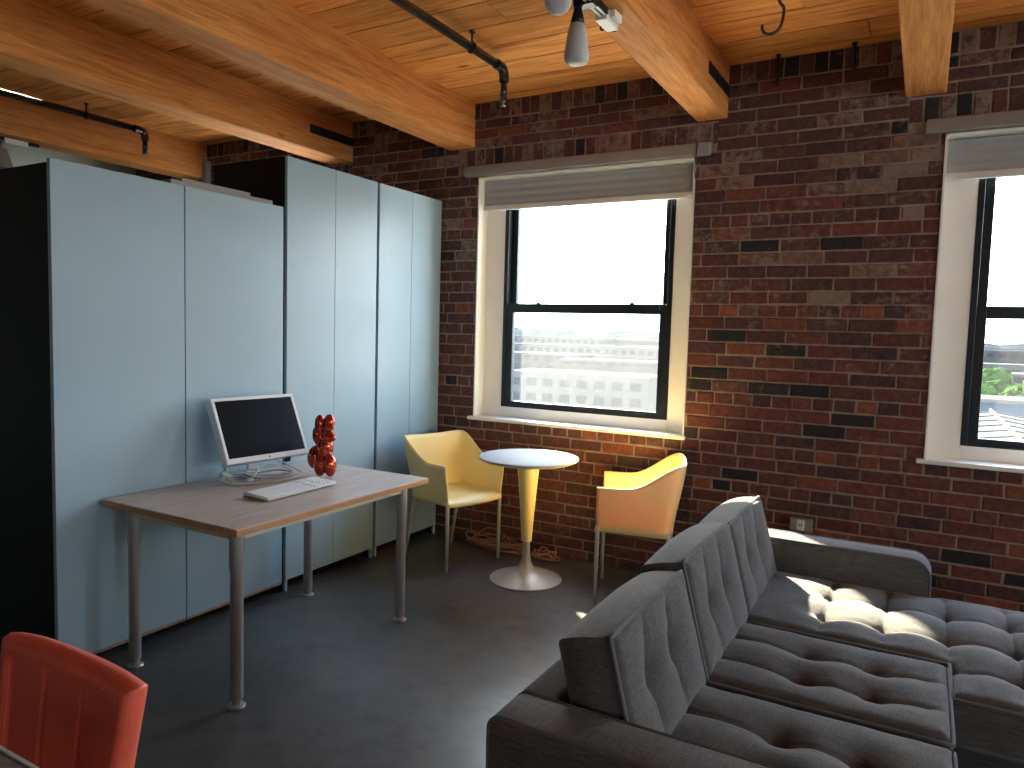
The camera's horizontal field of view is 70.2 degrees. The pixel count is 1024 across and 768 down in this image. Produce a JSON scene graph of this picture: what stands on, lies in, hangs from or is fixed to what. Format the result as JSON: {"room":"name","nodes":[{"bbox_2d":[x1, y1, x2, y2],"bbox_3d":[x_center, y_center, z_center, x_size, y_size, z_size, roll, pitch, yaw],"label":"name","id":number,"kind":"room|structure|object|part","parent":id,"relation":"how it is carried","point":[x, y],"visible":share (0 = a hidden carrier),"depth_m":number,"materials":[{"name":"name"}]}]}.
{"room":"loft living room","nodes":[
{"label":"loft living room","id":0,"kind":"room"},
{"bbox_2d":[0,140,135,175],"bbox_3d":[-5.684,-0.440,3.391,0.300,3.028,9.000,4,5,29],"label":"wall","id":1,"kind":"structure","parent":0,"point":[19,156],"depth_m":6.09,"materials":[{"name":"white paint"}]},
{"bbox_2d":[0,532,640,767],"bbox_3d":[-0.239,1.554,0.256,13.080,0.200,9.300,4,5,29],"label":"floor","id":2,"kind":"structure","parent":0,"point":[331,680],"depth_m":3.19,"materials":[{"name":"concrete"}]},
{"bbox_2d":[0,745,38,767],"bbox_3d":[-1.525,0.994,0.987,1.456,0.740,1.138,4,5,29],"label":"dining table","id":3,"kind":"object","parent":2,"relation":"on","point":[8,759],"visible":1,"depth_m":1.21,"materials":[{"name":"grey stone"}]},
{"bbox_2d":[0,632,147,767],"bbox_3d":[-1.042,0.963,1.383,0.476,0.773,0.489,4,5,29],"label":"dining chair","id":4,"kind":"object","parent":2,"relation":"on","point":[63,705],"visible":0.95,"depth_m":1.52,"materials":[{"name":"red leather"}]},
{"bbox_2d":[0,157,283,655],"bbox_3d":[-1.793,0.118,3.576,0.600,2.100,1.198,4,5,29],"label":"wardrobe","id":5,"kind":"object","parent":2,"relation":"on","point":[129,304],"visible":0.76,"depth_m":3.14,"materials":[{"name":"blue"}]},
{"bbox_3d":[-1.690,0.118,3.170,0.024,2.036,0.592,4,5,29],"label":"door","id":6,"kind":"part","parent":5,"relation":"part of","materials":[{"name":"blue paint"}]},
{"bbox_2d":[159,179,272,204],"bbox_3d":[-1.469,-0.937,3.627,0.130,0.042,0.600,4,5,29],"label":"board","id":7,"kind":"object","parent":5,"relation":"on","point":[173,181],"visible":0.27,"depth_m":3.55,"materials":[{"name":"grey"}]},
{"bbox_2d":[175,178,249,195],"bbox_3d":[-1.504,-0.970,3.622,0.130,0.021,0.400,4,5,29],"label":"board","id":8,"kind":"object","parent":7,"relation":"on","point":[179,179],"visible":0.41,"depth_m":3.56,"materials":[{"name":"grey"}]},
{"bbox_3d":[-1.396,0.088,3.691,0.024,2.036,0.594,4,5,29],"label":"door","id":9,"kind":"part","parent":5,"relation":"part of","materials":[{"name":"blue paint"}]},
{"bbox_2d":[202,161,210,183],"bbox_3d":[-2.663,-0.488,6.365,0.060,2.860,0.046,4,5,29],"label":"post","id":10,"kind":"object","parent":2,"relation":"on","point":[206,165],"visible":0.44,"depth_m":6.25,"materials":[{"name":"grey"}]},
{"bbox_2d":[102,460,428,710],"bbox_3d":[-1.088,0.841,3.418,0.832,0.720,1.191,4,5,29],"label":"desk","id":11,"kind":"object","parent":2,"relation":"on","point":[214,507],"visible":0.98,"depth_m":3.09,"materials":[{"name":"grey wood"}]},
{"bbox_3d":[-1.606,0.848,3.102,0.057,0.660,0.057,4,5,29],"label":"leg","id":12,"kind":"part","parent":11,"relation":"part of","materials":[{"name":"grey metal"}]},
{"bbox_3d":[-1.322,0.555,2.924,0.610,0.038,0.025,4,5,29],"label":"apron rail","id":13,"kind":"part","parent":11,"relation":"part of","materials":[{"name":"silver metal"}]},
{"bbox_3d":[-1.054,0.885,2.792,0.057,0.660,0.057,4,5,29],"label":"leg","id":14,"kind":"part","parent":11,"relation":"part of","materials":[{"name":"grey metal"}]},
{"bbox_2d":[221,469,267,482],"bbox_3d":[-1.278,0.437,3.485,0.210,0.062,0.120,0,4,-21],"label":"cable","id":15,"kind":"object","parent":11,"relation":"on","point":[228,475],"visible":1,"depth_m":3.45,"materials":[{"name":"grey plastic"}]},
{"bbox_2d":[220,467,290,478],"bbox_3d":[-1.235,0.418,3.529,0.332,0.067,0.134,0,4,-22],"label":"cable","id":16,"kind":"object","parent":11,"relation":"on","point":[226,468],"visible":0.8,"depth_m":3.52,"materials":[{"name":"grey plastic"}]},
{"bbox_2d":[205,394,307,480],"bbox_3d":[-1.259,0.261,3.608,0.204,0.400,0.470,4,5,35],"label":"monitor","id":17,"kind":"object","parent":11,"relation":"on","point":[249,431],"visible":0.85,"depth_m":3.56,"materials":[{"name":"silver metal"}]},
{"bbox_2d":[219,460,302,484],"bbox_3d":[-1.219,0.422,3.579,0.239,0.083,0.422,4,5,29],"label":"cable","id":18,"kind":"object","parent":11,"relation":"on","point":[261,466],"visible":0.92,"depth_m":3.57,"materials":[{"name":"grey plastic"}]},
{"bbox_2d":[243,476,335,500],"bbox_3d":[-1.003,0.474,3.323,0.152,0.026,0.432,4,5,27],"label":"keyboard","id":19,"kind":"object","parent":11,"relation":"on","point":[290,488],"visible":1,"depth_m":3.28,"materials":[{"name":"grey plastic"}]},
{"bbox_3d":[-1.111,0.798,3.977,0.057,0.660,0.057,4,5,29],"label":"leg","id":20,"kind":"part","parent":11,"relation":"part of","materials":[{"name":"grey metal"}]},
{"bbox_2d":[307,414,336,476],"bbox_3d":[-0.966,0.305,3.681,0.196,0.313,0.097,5,6,42],"label":"animal figurine","id":21,"kind":"object","parent":11,"relation":"on","point":[320,457],"visible":1,"depth_m":3.64,"materials":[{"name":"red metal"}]},
{"bbox_3d":[-0.797,0.549,3.208,0.025,0.038,1.025,4,5,29],"label":"apron rail","id":22,"kind":"part","parent":11,"relation":"part of","materials":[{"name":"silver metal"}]},
{"bbox_3d":[-0.559,0.835,3.668,0.057,0.660,0.057,4,5,29],"label":"leg","id":23,"kind":"part","parent":11,"relation":"part of","materials":[{"name":"grey metal"}]},
{"bbox_2d":[214,156,377,590],"bbox_3d":[-1.298,-0.066,4.421,0.585,2.372,0.739,4,5,29],"label":"wardrobe","id":24,"kind":"object","parent":2,"relation":"on","point":[330,215],"visible":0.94,"depth_m":4.21,"materials":[{"name":"blue wood"}]},
{"bbox_3d":[-1.142,-0.072,4.120,0.020,2.308,0.366,4,5,29],"label":"door","id":25,"kind":"part","parent":24,"relation":"part of","materials":[{"name":"blue paint"}]},
{"bbox_3d":[-0.961,-0.090,4.441,0.020,2.308,0.366,4,5,29],"label":"door","id":26,"kind":"part","parent":24,"relation":"part of","materials":[{"name":"blue paint"}]},
{"bbox_2d":[372,183,441,556],"bbox_3d":[-0.942,-0.102,5.051,0.585,2.372,0.671,4,5,29],"label":"wardrobe","id":27,"kind":"object","parent":2,"relation":"on","point":[408,267],"visible":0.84,"depth_m":4.84,"materials":[{"name":"blue wood"}]},
{"bbox_3d":[-0.778,-0.108,4.766,0.020,2.308,0.332,4,5,29],"label":"door","id":28,"kind":"part","parent":27,"relation":"part of","materials":[{"name":"blue paint"}]},
{"bbox_3d":[-0.613,-0.125,5.057,0.020,2.308,0.332,4,5,29],"label":"door","id":29,"kind":"part","parent":27,"relation":"part of","materials":[{"name":"blue paint"}]},
{"bbox_2d":[404,430,503,571],"bbox_3d":[-0.391,0.731,4.729,0.509,0.792,0.486,-2,6,-44],"label":"armchair","id":30,"kind":"object","parent":2,"relation":"on","point":[455,472],"visible":0.96,"depth_m":4.77,"materials":[{"name":"yellow plastic"}]},
{"bbox_3d":[-0.661,0.905,4.750,0.109,0.428,0.025,5,6,43],"label":"leg","id":31,"kind":"part","parent":30,"relation":"part of","materials":[{"name":"beige"}]},
{"bbox_3d":[-0.395,0.932,4.432,0.024,0.430,0.025,-2,6,-44],"label":"leg","id":32,"kind":"part","parent":30,"relation":"part of","materials":[{"name":"beige"}]},
{"bbox_3d":[-0.392,0.894,5.006,0.025,0.428,0.109,-2,5,-40],"label":"leg","id":33,"kind":"part","parent":30,"relation":"part of","materials":[{"name":"beige"}]},
{"bbox_3d":[-0.087,0.919,4.726,0.024,0.430,0.025,-2,6,-44],"label":"leg","id":34,"kind":"part","parent":30,"relation":"part of","materials":[{"name":"beige"}]},
{"bbox_2d":[465,527,522,555],"bbox_3d":[-0.098,1.053,4.917,0.522,0.134,0.128,4,5,29],"label":"cord","id":35,"kind":"object","parent":2,"relation":"on","point":[489,542],"visible":0.93,"depth_m":4.91,"materials":[{"name":"orange plastic"}]},
{"bbox_2d":[479,449,578,591],"bbox_3d":[0.089,0.797,4.328,0.592,0.740,0.592,4,5,29],"label":"round table","id":36,"kind":"object","parent":2,"relation":"on","point":[524,577],"visible":1,"depth_m":4.28,"materials":[{"name":"grey"}]},
{"bbox_2d":[530,546,559,561],"bbox_3d":[0.215,1.104,4.742,0.216,0.073,0.110,4,5,29],"label":"cord","id":37,"kind":"object","parent":2,"relation":"on","point":[537,555],"visible":1,"depth_m":4.72,"materials":[{"name":"orange plastic"}]},
{"bbox_2d":[593,453,686,603],"bbox_3d":[0.728,0.805,4.126,0.486,0.792,0.509,2,4,12],"label":"armchair","id":38,"kind":"object","parent":2,"relation":"on","point":[644,503],"visible":0.99,"depth_m":3.91,"materials":[{"name":"yellow leather"}]},
{"bbox_3d":[0.459,0.988,3.977,0.025,0.430,0.024,2,4,12],"label":"leg","id":39,"kind":"part","parent":38,"relation":"part of","materials":[{"name":"beige"}]},
{"bbox_3d":[0.547,0.961,4.393,0.025,0.430,0.024,2,4,12],"label":"leg","id":40,"kind":"part","parent":38,"relation":"part of","materials":[{"name":"beige"}]},
{"bbox_2d":[485,495,1023,767],"bbox_3d":[1.234,0.953,2.091,1.826,0.814,2.048,4,5,29],"label":"sectional sofa","id":41,"kind":"object","parent":2,"relation":"on","point":[741,642],"visible":1,"depth_m":2.06,"materials":[{"name":"grey fabric"}]},
{"bbox_3d":[0.485,0.913,2.510,0.097,0.435,1.764,4,5,29],"label":"frame","id":42,"kind":"part","parent":41,"relation":"part of","materials":[{"name":"grey fabric"}]},
{"bbox_3d":[0.356,0.981,1.492,0.883,0.439,0.140,4,5,29],"label":"arm","id":43,"kind":"part","parent":41,"relation":"part of"},
{"bbox_2d":[559,570,705,734],"bbox_3d":[0.333,0.731,1.915,0.232,0.362,0.568,4,5,29],"label":"cushion","id":44,"kind":"object","parent":41,"relation":"on","point":[635,657],"depth_m":1.80,"materials":[{"name":"grey fabric"}]},
{"bbox_2d":[640,523,747,676],"bbox_3d":[0.617,0.694,2.421,0.236,0.378,0.561,4,5,29],"label":"cushion","id":45,"kind":"object","parent":41,"relation":"on","point":[707,556],"depth_m":2.33,"materials":[{"name":"grey fabric"}]},
{"bbox_2d":[699,497,776,611],"bbox_3d":[0.899,0.671,2.918,0.234,0.368,0.580,4,5,29],"label":"cushion","id":46,"kind":"object","parent":41,"relation":"on","point":[745,516],"depth_m":2.84,"materials":[{"name":"grey fabric"}]},
{"bbox_2d":[671,685,952,767],"bbox_3d":[0.649,0.960,1.734,0.703,0.171,0.556,4,5,29],"label":"seat cushion","id":47,"kind":"object","parent":41,"relation":"on","point":[763,731],"depth_m":1.82,"materials":[{"name":"grey fabric"}]},
{"bbox_2d":[706,623,952,750],"bbox_3d":[0.926,0.931,2.226,0.703,0.172,0.492,4,5,29],"label":"seat cushion","id":48,"kind":"object","parent":41,"relation":"on","point":[901,696],"depth_m":2.13,"materials":[{"name":"grey fabric"}]},
{"bbox_3d":[1.292,0.887,3.149,0.883,0.439,0.144,4,5,29],"label":"arm","id":49,"kind":"part","parent":41,"relation":"part of"},
{"bbox_2d":[747,571,1023,764],"bbox_3d":[1.553,0.933,2.430,1.594,0.174,0.902,4,5,29],"label":"cushion","id":50,"kind":"object","parent":41,"relation":"on","point":[970,653],"depth_m":2.44,"materials":[{"name":"grey fabric"}]},
{"bbox_2d":[0,0,1023,144],"bbox_3d":[0.537,-1.589,-0.486,18.771,0.200,9.518,4,5,29],"label":"ceiling","id":51,"kind":"structure","parent":0,"point":[529,39],"depth_m":3.81,"materials":[{"name":"brown wood"}]},
{"bbox_2d":[0,88,148,158],"bbox_3d":[-4.738,-1.682,2.175,0.062,0.286,7.896,4,5,29],"label":"pipe","id":52,"kind":"object","parent":51,"relation":"hanging from","point":[85,114],"visible":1,"depth_m":5.16,"materials":[{"name":"black metal"}]},
{"bbox_2d":[0,88,206,180],"bbox_3d":[-4.823,-1.719,2.637,0.205,0.303,8.660,4,5,29],"label":"beam","id":53,"kind":"structure","parent":51,"relation":"attached to","point":[169,155],"depth_m":5.49,"materials":[{"name":"brown wood"}]},
{"bbox_2d":[0,136,38,168],"bbox_3d":[-3.852,-1.578,4.568,0.197,0.200,1.600,4,5,29],"label":"track light","id":54,"kind":"object","parent":53,"relation":"attached to","point":[5,161],"visible":0.94,"depth_m":5.08,"materials":[{"name":"grey metal"}]},
{"bbox_3d":[-3.577,-1.599,5.102,0.150,0.180,0.150,4,5,29],"label":"lamp shade","id":55,"kind":"part","parent":54,"relation":"part of","materials":[{"name":"white"}]},
{"bbox_2d":[0,0,352,164],"bbox_3d":[-3.389,-1.622,1.833,0.243,0.303,8.660,4,5,29],"label":"beam","id":56,"kind":"structure","parent":51,"relation":"attached to","point":[39,39],"depth_m":4.11,"materials":[{"name":"brown wood"}]},
{"bbox_2d":[80,0,475,150],"bbox_3d":[-2.438,-1.557,1.298,0.206,0.303,8.660,4,5,29],"label":"beam","id":57,"kind":"structure","parent":51,"relation":"attached to","point":[274,39],"depth_m":3.67,"materials":[{"name":"brown wood"}]},
{"bbox_2d":[390,0,508,106],"bbox_3d":[-1.974,-1.495,0.633,0.062,0.286,7.912,4,5,29],"label":"pipe","id":58,"kind":"object","parent":51,"relation":"hanging from","point":[471,47],"visible":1,"depth_m":3.66,"materials":[{"name":"black metal"}]},
{"bbox_2d":[584,0,729,121],"bbox_3d":[-0.938,-1.455,0.457,0.192,0.303,8.660,4,5,29],"label":"beam","id":59,"kind":"structure","parent":51,"relation":"attached to","point":[665,38],"depth_m":3.39,"materials":[{"name":"brown wood"}]},
{"bbox_2d":[544,0,621,66],"bbox_3d":[-0.132,-1.266,1.906,0.235,0.280,2.254,4,5,29],"label":"track light","id":60,"kind":"object","parent":59,"relation":"attached to","point":[576,54],"visible":1,"depth_m":2.69,"materials":[{"name":"grey metal"}]},
{"bbox_3d":[0.148,-1.206,2.277,0.083,0.121,0.135,2,4,9],"label":"lamp shade","id":61,"kind":"part","parent":60,"relation":"part of","materials":[{"name":"white glass"}]},
{"bbox_3d":[0.242,-1.263,2.717,0.094,0.147,0.094,4,5,29],"label":"lamp shade","id":62,"kind":"part","parent":60,"relation":"part of","materials":[{"name":"white glass"}]},
{"bbox_3d":[-0.181,-1.352,1.864,0.010,0.006,2.140,4,5,29],"label":"track rail","id":63,"kind":"part","parent":60,"relation":"part of","materials":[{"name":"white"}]},
{"bbox_2d":[760,0,785,35],"bbox_3d":[1.157,-1.645,3.230,0.104,0.192,0.013,4,5,29],"label":"ceiling hook","id":64,"kind":"object","parent":51,"relation":"hanging from","point":[781,4],"visible":1,"depth_m":3.21,"materials":[{"name":"black metal"}]},
{"bbox_2d":[898,0,954,96],"bbox_3d":[-0.015,-1.393,-0.061,0.182,0.303,8.660,4,5,29],"label":"beam","id":65,"kind":"structure","parent":51,"relation":"attached to","point":[926,26],"depth_m":3.04,"materials":[{"name":"brown wood"}]},
{"bbox_2d":[136,21,1023,611],"bbox_3d":[1.991,-0.274,4.008,13.080,3.030,0.402,4,5,29],"label":"wall","id":66,"kind":"structure","parent":0,"point":[817,206],"depth_m":4.03,"materials":[{"name":"brick"}]},
{"bbox_2d":[467,157,695,439],"bbox_3d":[0.436,-0.542,4.750,1.537,1.656,0.245,4,5,29],"label":"window","id":67,"kind":"structure","parent":66,"relation":"in","point":[498,232],"depth_m":4.80,"materials":[{"name":"beige paint"}]},
{"bbox_3d":[0.364,0.277,4.720,1.537,0.024,0.042,4,5,29],"label":"sill","id":68,"kind":"part","parent":67,"relation":"part of","materials":[{"name":"beige paint"}]},
{"bbox_3d":[0.460,-0.173,4.794,1.130,0.701,0.036,4,5,29],"label":"sash","id":69,"kind":"part","parent":67,"relation":"part of","materials":[{"name":"black paint"}]},
{"bbox_3d":[0.487,-0.546,4.796,1.190,1.468,0.114,4,5,29],"label":"frame","id":70,"kind":"part","parent":67,"relation":"part of","materials":[{"name":"black paint"}]},
{"bbox_2d":[484,163,693,211],"bbox_3d":[0.454,-1.246,4.673,1.458,0.200,0.052,4,5,29],"label":"roller blind","id":71,"kind":"object","parent":67,"relation":"attached to","point":[671,181],"visible":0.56,"depth_m":4.62,"materials":[{"name":"grey fabric"}]},
{"bbox_3d":[0.501,-0.865,4.782,1.130,0.788,0.036,4,5,29],"label":"sash","id":72,"kind":"part","parent":67,"relation":"part of","materials":[{"name":"black paint"}]},
{"bbox_2d":[464,142,711,177],"bbox_3d":[0.416,-1.403,4.606,1.682,0.074,0.058,4,5,29],"label":"trim","id":73,"kind":"structure","parent":66,"relation":"attached to","point":[704,148],"depth_m":4.53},
{"bbox_2d":[685,438,688,528],"bbox_3d":[1.044,0.753,4.360,0.056,0.864,0.015,5,5,41],"label":"cable","id":74,"kind":"object","parent":66,"relation":"attached to","point":[685,438],"visible":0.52,"depth_m":4.35,"materials":[{"name":"black plastic"}]},
{"bbox_2d":[694,140,698,196],"bbox_3d":[1.070,-1.244,4.218,0.033,0.320,0.015,-1,5,-30],"label":"blind cord","id":75,"kind":"object","parent":66,"relation":"hanging from","point":[698,140],"visible":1,"depth_m":4.21,"materials":[{"name":"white plastic"}]},
{"bbox_2d":[775,53,780,86],"bbox_3d":[1.448,-1.708,3.967,0.034,0.163,0.065,4,5,29],"label":"pin","id":76,"kind":"object","parent":66,"relation":"attached to","point":[779,54],"visible":1,"depth_m":3.98,"materials":[{"name":"grey metal"}]},
{"bbox_2d":[790,516,812,532],"bbox_3d":[1.600,0.777,4.034,0.116,0.072,0.046,4,5,29],"label":"wall outlet","id":77,"kind":"object","parent":66,"relation":"attached to","point":[801,524],"visible":1,"depth_m":4.02,"materials":[{"name":"grey"}]},
{"bbox_2d":[796,519,804,530],"bbox_3d":[1.590,0.778,4.020,0.040,0.060,0.008,4,5,29],"label":"socket","id":78,"kind":"object","parent":77,"relation":"attached to","point":[800,523],"depth_m":4.02,"materials":[{"name":"white plastic"}]},
{"bbox_2d":[850,42,857,70],"bbox_3d":[1.776,-1.701,3.782,0.034,0.134,0.065,4,5,29],"label":"pin","id":79,"kind":"object","parent":66,"relation":"attached to","point":[854,44],"visible":1,"depth_m":3.79,"materials":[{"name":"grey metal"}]},
{"bbox_2d":[916,127,1023,473],"bbox_3d":[2.821,-0.380,3.411,1.537,1.656,0.245,4,5,29],"label":"window","id":80,"kind":"structure","parent":66,"relation":"in","point":[961,313],"depth_m":3.71,"materials":[{"name":"beige paint"}]},
{"bbox_3d":[2.749,0.439,3.381,1.537,0.024,0.042,4,5,29],"label":"sill","id":81,"kind":"part","parent":80,"relation":"part of","materials":[{"name":"beige paint"}]},
{"bbox_2d":[946,134,1023,180],"bbox_3d":[2.839,-1.084,3.335,1.458,0.200,0.052,4,5,29],"label":"roller blind","id":82,"kind":"object","parent":80,"relation":"attached to","point":[995,156],"visible":1,"depth_m":3.60,"materials":[{"name":"grey fabric"}]},
{"bbox_3d":[2.886,-0.704,3.444,1.130,0.788,0.036,4,5,29],"label":"sash","id":83,"kind":"part","parent":80,"relation":"part of","materials":[{"name":"black paint"}]},
{"bbox_3d":[2.872,-0.384,3.457,1.190,1.468,0.114,4,5,29],"label":"frame","id":84,"kind":"part","parent":80,"relation":"part of","materials":[{"name":"black paint"}]},
{"bbox_3d":[2.846,-0.012,3.455,1.130,0.701,0.036,4,5,29],"label":"sash","id":85,"kind":"part","parent":80,"relation":"part of","materials":[{"name":"black paint"}]},
{"bbox_2d":[925,109,1023,134],"bbox_3d":[2.812,-1.241,3.262,1.675,0.074,0.058,4,5,29],"label":"trim","id":86,"kind":"structure","parent":66,"relation":"attached to","point":[1014,118],"depth_m":3.54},
{"label":"outside","id":87,"kind":"structure","parent":0,"visible":0},
{"bbox_3d":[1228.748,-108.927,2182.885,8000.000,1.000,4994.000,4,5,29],"label":"ground","id":88,"kind":"structure","parent":87,"visible":0},
{"bbox_2d":[514,351,593,368],"bbox_3d":[2.642,-5.201,215.208,40.400,8.500,14.400,4,5,27],"label":"building","id":89,"kind":"structure","parent":88,"relation":"on","point":[522,359],"depth_m":205.14,"materials":[{"name":"white concrete"}]},
{"bbox_2d":[515,335,616,345],"bbox_3d":[14.458,-17.291,359.438,70.400,12.500,20.400,4,5,26],"label":"building","id":90,"kind":"structure","parent":88,"relation":"on","point":[518,338],"depth_m":344.22,"materials":[{"name":"white concrete"}]},
{"bbox_2d":[513,368,656,410],"bbox_3d":[15.091,0.867,149.719,30.400,6.500,14.400,3,5,25],"label":"building","id":91,"kind":"structure","parent":88,"relation":"on","point":[615,390],"depth_m":142.65,"materials":[{"name":"white concrete"}]},
{"bbox_2d":[514,343,657,360],"bbox_3d":[36.465,-10.738,297.800,110.400,9.500,18.400,4,5,27],"label":"building","id":92,"kind":"structure","parent":88,"relation":"on","point":[602,352],"depth_m":288.87,"materials":[{"name":"white concrete"}]},
{"bbox_2d":[559,357,657,373],"bbox_3d":[34.655,-1.688,182.109,44.400,8.000,12.400,3,4,17],"label":"building","id":93,"kind":"structure","parent":88,"relation":"on","point":[570,363],"depth_m":179.19,"materials":[{"name":"white concrete"}]},
{"bbox_2d":[616,339,658,345],"bbox_3d":[84.381,-18.614,411.184,90.400,11.500,20.400,3,5,24],"label":"building","id":94,"kind":"structure","parent":88,"relation":"on","point":[618,341],"depth_m":406.68,"materials":[{"name":"white concrete"}]},
{"bbox_2d":[619,345,657,347],"bbox_3d":[78.879,-11.214,320.447,60.400,9.500,20.400,4,5,34],"label":"building","id":95,"kind":"structure","parent":88,"relation":"on","point":[619,345],"depth_m":325.30,"materials":[{"name":"white concrete"}]},
{"bbox_2d":[981,383,1000,394],"bbox_3d":[60.391,4.472,94.521,7.180,9.730,7.130,4,5,29],"label":"tree","id":96,"kind":"object","parent":88,"relation":"on","point":[987,389],"visible":0.08,"depth_m":92.33,"materials":[{"name":"green plant"}]},
{"bbox_2d":[982,366,1018,392],"bbox_3d":[71.145,3.061,106.951,6.834,11.340,8.140,4,5,29],"label":"tree","id":97,"kind":"object","parent":88,"relation":"on","point":[1000,378],"visible":0.24,"depth_m":104.65,"materials":[{"name":"green plant"}]},
{"bbox_2d":[983,362,1023,371],"bbox_3d":[125.474,-0.756,193.136,46.400,9.500,16.400,4,5,26],"label":"building","id":98,"kind":"structure","parent":88,"relation":"on","point":[1009,366],"depth_m":184.38,"materials":[{"name":"grey concrete"}]},
{"bbox_2d":[984,349,1023,363],"bbox_3d":[186.626,-6.307,272.359,70.400,12.500,18.400,3,4,20],"label":"building","id":99,"kind":"structure","parent":88,"relation":"on","point":[990,356],"depth_m":265.21,"materials":[{"name":"grey concrete"}]},
{"bbox_2d":[985,348,1023,350],"bbox_3d":[263.976,-13.467,400.867,90.400,12.500,20.400,5,5,36],"label":"building","id":100,"kind":"structure","parent":88,"relation":"on","point":[985,348],"depth_m":390.24,"materials":[{"name":"grey"}]},
{"bbox_2d":[1001,380,1023,392],"bbox_3d":[69.824,4.288,98.166,6.944,10.085,7.049,4,5,29],"label":"tree","id":101,"kind":"object","parent":88,"relation":"on","point":[1018,388],"visible":0.12,"depth_m":98.14,"materials":[{"name":"green plant"}]},
{"bbox_2d":[1011,372,1023,383],"bbox_3d":[108.809,1.954,156.225,30.400,8.500,14.400,3,4,23],"label":"building","id":102,"kind":"structure","parent":88,"relation":"on","point":[1018,377],"depth_m":150.30,"materials":[{"name":"white concrete"}]},
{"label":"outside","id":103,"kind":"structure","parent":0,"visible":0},
{"bbox_2d":[515,327,1023,348],"bbox_3d":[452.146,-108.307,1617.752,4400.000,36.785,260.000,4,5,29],"label":"hills","id":104,"kind":"structure","parent":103,"point":[626,335],"depth_m":1695.53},
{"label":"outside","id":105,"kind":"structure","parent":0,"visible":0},
{"bbox_3d":[33.697,12.008,47.178,340.000,0.050,104.580,4,5,29],"label":"yard","id":106,"kind":"structure","parent":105,"visible":0},
{"bbox_2d":[978,408,1023,440],"bbox_3d":[16.061,6.992,23.842,24.009,12.449,20.000,4,5,29],"label":"metal roof","id":107,"kind":"structure","parent":106,"relation":"on","point":[992,424],"depth_m":26.43,"materials":[{"name":"grey metal"}]},
{"bbox_2d":[980,394,1023,416],"bbox_3d":[47.144,6.445,60.905,38.400,9.900,6.400,4,5,28],"label":"shed","id":108,"kind":"object","parent":106,"relation":"on","point":[1013,405],"visible":0.02,"depth_m":60.74,"materials":[{"name":"white"}]},
{"bbox_2d":[1000,390,1023,396],"bbox_3d":[59.259,5.311,86.032,5.853,9.217,6.417,4,5,29],"label":"tree","id":109,"kind":"object","parent":106,"relation":"on","point":[1010,392],"visible":0.03,"depth_m":86.34,"materials":[{"name":"green plant"}]}
]}

